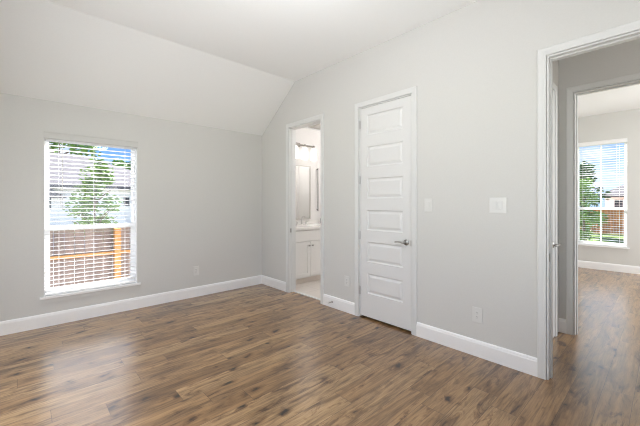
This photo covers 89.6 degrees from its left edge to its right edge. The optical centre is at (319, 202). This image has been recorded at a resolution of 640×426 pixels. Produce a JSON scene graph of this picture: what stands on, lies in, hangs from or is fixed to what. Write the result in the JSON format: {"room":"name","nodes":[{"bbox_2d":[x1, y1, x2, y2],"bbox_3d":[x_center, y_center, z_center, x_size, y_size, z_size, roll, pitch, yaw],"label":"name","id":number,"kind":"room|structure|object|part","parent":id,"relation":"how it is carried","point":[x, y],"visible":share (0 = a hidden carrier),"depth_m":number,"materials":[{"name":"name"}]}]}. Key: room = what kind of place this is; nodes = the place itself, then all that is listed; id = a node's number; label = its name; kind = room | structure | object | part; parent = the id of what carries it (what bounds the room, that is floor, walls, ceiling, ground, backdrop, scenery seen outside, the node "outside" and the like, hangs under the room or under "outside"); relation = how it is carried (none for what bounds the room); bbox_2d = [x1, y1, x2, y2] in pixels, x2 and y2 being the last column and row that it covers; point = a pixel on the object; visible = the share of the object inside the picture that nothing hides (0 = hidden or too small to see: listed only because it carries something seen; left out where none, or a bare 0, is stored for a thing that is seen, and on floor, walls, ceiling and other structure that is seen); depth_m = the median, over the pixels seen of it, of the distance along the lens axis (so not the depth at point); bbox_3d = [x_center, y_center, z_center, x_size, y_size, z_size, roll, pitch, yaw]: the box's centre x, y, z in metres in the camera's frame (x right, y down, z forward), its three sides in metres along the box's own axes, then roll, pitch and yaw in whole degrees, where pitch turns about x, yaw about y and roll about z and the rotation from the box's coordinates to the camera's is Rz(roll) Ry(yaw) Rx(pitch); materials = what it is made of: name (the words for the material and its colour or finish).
{"room":"empty bedroom","nodes":[
{"label":"empty bedroom","id":0,"kind":"room"},
{"bbox_2d":[0,0,294,135],"bbox_3d":[-2.129,-1.451,3.686,4.022,0.888,0.991,0,0,-43],"label":"ceiling","id":1,"kind":"structure","parent":0,"point":[49,51],"depth_m":3.54,"materials":[{"name":"paint"}]},
{"bbox_2d":[0,93,320,321],"bbox_3d":[-1.600,0.242,4.769,6.270,3.975,0.120,0,0,-43],"label":"wall","id":2,"kind":"structure","parent":0,"point":[199,188],"depth_m":4.22,"materials":[{"name":"paint"}]},
{"bbox_2d":[40,138,140,303],"bbox_3d":[-2.653,0.178,3.775,0.960,1.807,0.146,0,0,-43],"label":"window","id":3,"kind":"structure","parent":2,"relation":"in","point":[130,286],"depth_m":3.73,"materials":[{"name":"plastic"}]},
{"bbox_3d":[-2.693,-0.196,3.819,0.850,1.018,0.014,0,0,-43],"label":"sash","id":4,"kind":"part","parent":3,"relation":"part of","materials":[{"name":"plastic"}]},
{"bbox_3d":[-2.682,0.632,3.806,0.850,0.735,0.016,0,0,-43],"label":"sash","id":5,"kind":"part","parent":3,"relation":"part of","materials":[{"name":"plastic"}]},
{"bbox_3d":[-2.640,1.020,3.761,0.960,0.024,0.108,0,0,-43],"label":"sill","id":6,"kind":"part","parent":3,"relation":"part of","materials":[{"name":"plastic"}]},
{"bbox_2d":[44,131,137,295],"bbox_3d":[-2.635,0.121,3.760,0.900,1.765,0.081,0,0,-43],"label":"window blind","id":7,"kind":"object","parent":3,"relation":"attached to","point":[55,136],"visible":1,"depth_m":3.74,"materials":[{"name":"plastic"}]},
{"bbox_3d":[-2.647,-0.700,3.769,0.876,0.040,0.050,0,0,-43],"label":"head rail","id":8,"kind":"part","parent":7,"relation":"part of","materials":[{"name":"plastic"}]},
{"bbox_3d":[-2.647,0.994,3.768,0.870,0.020,0.052,0,0,-43],"label":"rail","id":9,"kind":"part","parent":7,"relation":"part of","materials":[{"name":"white plastic"}]},
{"bbox_3d":[-2.647,0.147,3.768,0.002,1.685,0.053,0,0,-43],"label":"ladder cord","id":10,"kind":"part","parent":7,"relation":"part of","materials":[{"name":"white fabric"}]},
{"bbox_3d":[-2.413,0.147,3.984,0.002,1.685,0.053,0,0,-43],"label":"ladder cord","id":11,"kind":"part","parent":7,"relation":"part of","materials":[{"name":"white fabric"}]},
{"bbox_2d":[0,275,261,335],"bbox_3d":[-2.357,1.260,3.977,3.842,0.140,0.014,0,0,-43],"label":"baseboard","id":12,"kind":"structure","parent":2,"relation":"attached to","point":[12,326],"depth_m":3.87,"materials":[{"name":"paint"}]},
{"bbox_2d":[193,266,198,275],"bbox_3d":[-1.749,0.966,4.544,0.084,0.130,0.008,0,0,-43],"label":"power outlet","id":13,"kind":"object","parent":2,"relation":"attached to","point":[195,268],"visible":1,"depth_m":4.54,"materials":[{"name":"plastic"}]},
{"bbox_2d":[296,165,310,219],"bbox_3d":[-0.449,-0.180,5.737,0.735,0.980,0.021,0,0,-43],"label":"vanity mirror","id":14,"kind":"object","parent":2,"relation":"attached to","point":[303,173],"visible":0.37,"depth_m":5.87,"materials":[{"name":"clear glass"}]},
{"bbox_2d":[296,142,316,160],"bbox_3d":[-0.362,-0.920,5.728,0.810,0.300,0.152,0,0,-43],"label":"vanity light","id":15,"kind":"object","parent":2,"relation":"attached to","point":[304,149],"visible":0.6,"depth_m":5.77,"materials":[{"name":"white glass"}]},
{"bbox_3d":[-0.431,-0.882,5.640,0.116,0.225,0.116,0,0,-43],"label":"lamp shade","id":16,"kind":"part","parent":15,"relation":"part of","materials":[{"name":"white glass"}]},
{"bbox_3d":[-0.273,-0.882,5.786,0.116,0.225,0.116,0,0,-43],"label":"lamp shade","id":17,"kind":"part","parent":15,"relation":"part of","materials":[{"name":"white glass"}]},
{"bbox_3d":[-0.115,-0.882,5.932,0.116,0.225,0.116,0,0,-43],"label":"lamp shade","id":18,"kind":"part","parent":15,"relation":"part of","materials":[{"name":"white glass"}]},
{"bbox_2d":[296,220,319,223],"bbox_3d":[-0.264,0.364,5.911,1.598,0.059,0.017,0,0,-43],"label":"backsplash","id":19,"kind":"structure","parent":2,"relation":"attached to","point":[309,221],"depth_m":5.98,"materials":[{"name":"stone"}]},
{"bbox_2d":[0,267,639,425],"bbox_3d":[2.073,1.386,3.245,9.590,0.128,7.147,0,0,-43],"label":"floor","id":20,"kind":"structure","parent":0,"point":[260,354],"depth_m":2.53,"materials":[{"name":"brown wood"}]},
{"bbox_2d":[296,229,320,284],"bbox_3d":[-0.075,0.881,5.706,1.598,0.879,0.570,0,0,-43],"label":"vanity cabinet","id":21,"kind":"object","parent":20,"relation":"on","point":[308,242],"visible":0.36,"depth_m":5.26,"materials":[{"name":"paint"}]},
{"bbox_3d":[-0.300,0.922,5.167,0.369,0.565,0.018,0,0,-43],"label":"cabinet door","id":22,"kind":"part","parent":21,"relation":"part of","materials":[{"name":"paint"}]},
{"bbox_2d":[296,223,320,229],"bbox_3d":[-0.076,0.418,5.715,1.608,0.046,0.561,0,0,-43],"label":"countertop","id":23,"kind":"structure","parent":21,"relation":"on","point":[313,225],"depth_m":5.33,"materials":[{"name":"stone"}]},
{"bbox_2d":[296,216,307,224],"bbox_3d":[-0.294,0.315,5.662,0.327,0.161,0.134,0,0,-43],"label":"sink faucet","id":24,"kind":"object","parent":23,"relation":"on","point":[302,216],"visible":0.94,"depth_m":5.68,"materials":[{"name":"metal"}]},
{"bbox_3d":[-0.162,0.541,5.295,0.745,0.167,0.018,0,0,-43],"label":"drawer","id":25,"kind":"part","parent":21,"relation":"part of","materials":[{"name":"paint"}]},
{"bbox_3d":[-0.024,0.922,5.422,0.370,0.565,0.018,0,0,-43],"label":"cabinet door","id":26,"kind":"part","parent":21,"relation":"part of","materials":[{"name":"paint"}]},
{"bbox_2d":[45,0,639,117],"bbox_3d":[2.409,-1.820,2.881,9.590,0.150,6.356,0,0,-43],"label":"ceiling","id":27,"kind":"structure","parent":0,"point":[294,40],"depth_m":3.16,"materials":[{"name":"paint"}]},
{"bbox_2d":[262,0,639,378],"bbox_3d":[0.911,-0.217,3.362,0.120,3.095,5.597,0,0,-43],"label":"wall","id":28,"kind":"structure","parent":0,"point":[472,67],"depth_m":2.88,"materials":[{"name":"paint"}]},
{"bbox_2d":[262,275,285,291],"bbox_3d":[-0.725,1.260,5.031,0.014,0.140,0.657,0,0,-43],"label":"baseboard","id":29,"kind":"structure","parent":28,"relation":"attached to","point":[278,284],"depth_m":5.00,"materials":[{"name":"paint"}]},
{"bbox_2d":[286,113,323,303],"bbox_3d":[-0.184,0.086,4.534,0.136,2.489,0.813,0,0,-43],"label":"bathroom doorway","id":30,"kind":"structure","parent":28,"relation":"in","point":[291,128],"depth_m":4.76,"materials":[{"name":"paint"}]},
{"bbox_3d":[-0.178,0.121,4.539,0.036,2.418,0.675,0,0,-43],"label":"door stop moulding","id":31,"kind":"part","parent":30,"relation":"part of","materials":[{"name":"paint"}]},
{"bbox_2d":[294,291,320,300],"bbox_3d":[-0.153,1.325,4.563,0.050,0.010,0.695,0,0,-43],"label":"trim","id":32,"kind":"structure","parent":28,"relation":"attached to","point":[294,291],"depth_m":4.57,"materials":[{"name":"paint"}]},
{"bbox_2d":[323,294,354,314],"bbox_3d":[0.230,1.260,3.999,0.014,0.140,0.541,0,0,-43],"label":"baseboard","id":33,"kind":"structure","parent":28,"relation":"attached to","point":[340,304],"depth_m":3.98,"materials":[{"name":"paint"}]},
{"bbox_2d":[345,276,349,286],"bbox_3d":[0.326,0.955,3.899,0.008,0.126,0.080,0,0,-43],"label":"power outlet","id":34,"kind":"object","parent":28,"relation":"attached to","point":[347,278],"visible":1,"depth_m":3.89,"materials":[{"name":"plastic"}]},
{"bbox_2d":[359,96,410,330],"bbox_3d":[0.685,0.110,3.513,0.096,2.396,0.693,0,0,-43],"label":"door","id":35,"kind":"structure","parent":28,"relation":"in","point":[385,128],"depth_m":3.50,"materials":[{"name":"paint"}]},
{"bbox_2d":[355,86,416,335],"bbox_3d":[0.728,0.086,3.541,0.126,2.489,0.813,0,0,-43],"label":"door frame","id":36,"kind":"structure","parent":28,"relation":"in","point":[403,93],"depth_m":3.26,"materials":[{"name":"paint"}]},
{"bbox_2d":[424,199,431,211],"bbox_3d":[1.048,0.027,3.119,0.010,0.126,0.080,0,0,-43],"label":"light switch","id":37,"kind":"object","parent":28,"relation":"attached to","point":[427,202],"visible":1,"depth_m":3.12,"materials":[{"name":"plastic"}]},
{"bbox_2d":[416,322,536,376],"bbox_3d":[1.311,1.260,2.831,0.014,0.140,1.028,0,0,-43],"label":"baseboard","id":38,"kind":"structure","parent":28,"relation":"attached to","point":[527,364],"depth_m":2.75,"materials":[{"name":"paint"}]},
{"bbox_2d":[472,306,481,323],"bbox_3d":[1.359,0.973,2.784,0.008,0.130,0.084,0,0,-43],"label":"power outlet","id":39,"kind":"object","parent":28,"relation":"attached to","point":[476,312],"visible":1,"depth_m":2.78,"materials":[{"name":"plastic"}]},
{"bbox_2d":[475,311,478,318],"bbox_3d":[1.357,0.973,2.782,0.004,0.068,0.034,0,0,-43],"label":"socket","id":40,"kind":"object","parent":39,"relation":"attached to","point":[476,312],"depth_m":2.78,"materials":[{"name":"plastic"}]},
{"bbox_2d":[489,197,506,212],"bbox_3d":[1.470,0.024,2.662,0.010,0.128,0.132,0,0,-43],"label":"light switch","id":41,"kind":"object","parent":28,"relation":"attached to","point":[496,205],"visible":1,"depth_m":2.66,"materials":[{"name":"plastic"}]},
{"bbox_2d":[537,20,639,379],"bbox_3d":[2.019,0.086,2.153,0.136,2.489,0.935,0,0,-43],"label":"entry doorway","id":42,"kind":"structure","parent":28,"relation":"in","point":[633,26],"depth_m":2.42,"materials":[{"name":"paint"}]},
{"bbox_2d":[553,60,558,337],"bbox_3d":[2.035,-0.217,3.007,1.048,3.095,0.120,0,0,-43],"label":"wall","id":43,"kind":"structure","parent":0,"point":[555,63],"depth_m":3.28,"materials":[{"name":"paint"}]},
{"bbox_2d":[553,83,560,336],"bbox_3d":[2.100,0.111,2.946,0.655,2.415,0.073,0,0,-43],"label":"door","id":44,"kind":"structure","parent":43,"relation":"in","point":[554,244],"depth_m":3.15,"materials":[{"name":"paint"}]},
{"bbox_2d":[559,39,639,318],"bbox_3d":[3.606,-0.217,2.169,0.120,3.095,3.485,0,0,-43],"label":"wall","id":45,"kind":"structure","parent":0,"point":[623,59],"depth_m":3.24,"materials":[{"name":"paint"}]},
{"bbox_2d":[558,318,566,333],"bbox_3d":[2.478,1.260,3.289,0.014,0.140,0.069,0,0,-43],"label":"baseboard","id":46,"kind":"structure","parent":45,"relation":"attached to","point":[562,325],"depth_m":3.28,"materials":[{"name":"paint"}]},
{"bbox_2d":[566,73,639,334],"bbox_3d":[2.869,0.086,2.954,0.136,2.489,0.958,0,0,-43],"label":"door frame","id":47,"kind":"structure","parent":45,"relation":"in","point":[571,97],"depth_m":3.23,"materials":[{"name":"paint"}]},
{"bbox_2d":[578,108,639,266],"bbox_3d":[6.379,0.233,5.563,0.120,3.995,4.700,0,0,-43],"label":"wall","id":48,"kind":"structure","parent":0,"point":[620,124],"depth_m":6.09,"materials":[{"name":"paint"}]},
{"bbox_2d":[578,143,629,251],"bbox_3d":[5.580,-0.136,6.404,0.146,2.129,0.845,0,0,-43],"label":"window","id":49,"kind":"structure","parent":48,"relation":"in","point":[601,247],"depth_m":6.41,"materials":[{"name":"plastic"}]},
{"bbox_3d":[5.624,-0.514,6.444,0.014,1.331,0.735,0,0,-43],"label":"sash","id":50,"kind":"part","parent":49,"relation":"part of","materials":[{"name":"plastic"}]},
{"bbox_3d":[5.612,0.475,6.433,0.016,0.744,0.735,0,0,-43],"label":"sash","id":51,"kind":"part","parent":49,"relation":"part of","materials":[{"name":"plastic"}]},
{"bbox_2d":[578,138,626,246],"bbox_3d":[5.562,-0.183,6.390,0.081,2.069,0.785,0,0,-43],"label":"window blind","id":52,"kind":"object","parent":49,"relation":"attached to","point":[622,140],"visible":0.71,"depth_m":6.36,"materials":[{"name":"plastic"}]},
{"bbox_3d":[5.386,-0.167,6.600,0.053,2.007,0.002,0,0,-43],"label":"ladder cord","id":53,"kind":"part","parent":52,"relation":"part of","materials":[{"name":"white fabric"}]},
{"bbox_3d":[5.574,0.841,6.397,0.052,0.020,0.755,0,0,-43],"label":"rail","id":54,"kind":"part","parent":52,"relation":"part of","materials":[{"name":"white plastic"}]},
{"bbox_3d":[5.566,0.867,6.391,0.108,0.024,0.845,0,0,-43],"label":"sill","id":55,"kind":"part","parent":49,"relation":"part of","materials":[{"name":"plastic"}]},
{"bbox_3d":[5.618,-0.167,6.439,0.043,2.067,0.775,0,0,-43],"label":"frame","id":56,"kind":"part","parent":49,"relation":"part of","materials":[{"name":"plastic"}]},
{"bbox_2d":[578,260,639,273],"bbox_3d":[6.330,1.260,5.517,0.014,0.140,4.500,0,0,-43],"label":"baseboard","id":57,"kind":"structure","parent":48,"relation":"attached to","point":[583,264],"depth_m":6.26,"materials":[{"name":"paint"}]},
{"bbox_3d":[0.546,-1.420,5.456,2.188,0.100,2.027,0,0,-43],"label":"ceiling","id":58,"kind":"structure","parent":0,"visible":0},
{"bbox_2d":[309,124,320,129],"bbox_3d":[-0.001,-1.361,5.817,0.300,0.018,0.300,0,0,-43],"label":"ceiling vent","id":59,"kind":"object","parent":58,"relation":"in","point":[318,126],"visible":0.57,"depth_m":5.78,"materials":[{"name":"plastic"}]},
{"label":"outside","id":60,"kind":"structure","parent":0,"visible":0},
{"bbox_2d":[580,210,623,242],"bbox_3d":[11.830,2.330,31.386,180.000,0.200,150.000,0,0,-43],"label":"ground","id":61,"kind":"structure","parent":60,"point":[595,235],"depth_m":19.89,"materials":[{"name":"green plant"}]},
{"bbox_2d":[49,142,115,165],"bbox_3d":[-22.240,-2.678,28.022,8.086,9.821,8.247,0,0,-43],"label":"tree","id":62,"kind":"object","parent":61,"relation":"on","point":[54,143],"visible":0.06,"depth_m":28.35,"materials":[{"name":"green plant"}]},
{"bbox_2d":[49,152,130,248],"bbox_3d":[-15.708,-0.345,18.593,13.060,5.150,10.230,0,0,-43],"label":"house","id":63,"kind":"structure","parent":61,"relation":"on","point":[60,219],"depth_m":16.80,"materials":[{"name":"white"}]},
{"bbox_2d":[109,159,130,169],"bbox_3d":[-23.201,-1.543,38.511,4.716,7.551,4.337,0,0,28],"label":"tree","id":64,"kind":"object","parent":61,"relation":"on","point":[114,160],"visible":0.06,"depth_m":37.91,"materials":[{"name":"green plant"}]},
{"bbox_2d":[580,177,607,240],"bbox_3d":[11.162,0.566,13.703,1.726,3.332,1.588,0,0,-3],"label":"tree","id":65,"kind":"object","parent":61,"relation":"on","point":[586,195],"visible":0.44,"depth_m":13.41,"materials":[{"name":"green plant"}]},
{"bbox_2d":[580,161,610,211],"bbox_3d":[17.177,-0.279,21.926,3.218,5.024,3.531,0,0,12],"label":"bushy tree","id":66,"kind":"object","parent":61,"relation":"on","point":[588,170],"visible":0.13,"depth_m":21.11,"materials":[{"name":"green plant"}]},
{"bbox_2d":[581,210,623,234],"bbox_3d":[20.655,1.355,21.872,0.110,1.690,28.046,0,0,-43],"label":"fence","id":67,"kind":"object","parent":61,"relation":"on","point":[610,217],"visible":0.12,"depth_m":22.33,"materials":[{"name":"brown wood"}]},
{"bbox_2d":[604,185,623,228],"bbox_3d":[30.906,-0.520,26.968,10.860,5.500,10.460,0,0,-43],"label":"house","id":68,"kind":"structure","parent":61,"relation":"on","point":[614,192],"depth_m":26.57,"materials":[{"name":"white"}]},
{"bbox_3d":[24.513,0.080,26.433,0.009,0.600,0.500,0,0,-43],"label":"pane","id":69,"kind":"part","parent":68,"relation":"part of","materials":[{"name":"glass"}]},
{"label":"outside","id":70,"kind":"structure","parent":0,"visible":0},
{"bbox_2d":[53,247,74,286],"bbox_3d":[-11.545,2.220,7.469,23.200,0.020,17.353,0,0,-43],"label":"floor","id":71,"kind":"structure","parent":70,"point":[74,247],"depth_m":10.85,"materials":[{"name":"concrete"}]},
{"bbox_2d":[50,227,129,287],"bbox_3d":[-3.031,1.325,6.309,10.122,1.810,0.158,0,0,-43],"label":"wooden fence","id":72,"kind":"object","parent":71,"relation":"on","point":[88,233],"visible":0.1,"depth_m":5.51,"materials":[{"name":"brown wood"}]},
{"bbox_3d":[-3.103,0.900,6.298,10.000,0.056,0.040,0,0,-43],"label":"rail","id":73,"kind":"part","parent":72,"relation":"part of","materials":[{"name":"orange wood"}]},
{"bbox_3d":[-3.610,1.345,5.734,0.100,1.770,0.100,0,0,-43],"label":"post","id":74,"kind":"part","parent":72,"relation":"part of","materials":[{"name":"orange wood"}]},
{"bbox_2d":[63,158,122,238],"bbox_3d":[-6.436,0.490,9.234,1.459,3.483,1.423,0,0,-27],"label":"young tree","id":75,"kind":"object","parent":71,"relation":"on","point":[97,219],"visible":0.57,"depth_m":9.09,"materials":[{"name":"green plant"}]}
]}

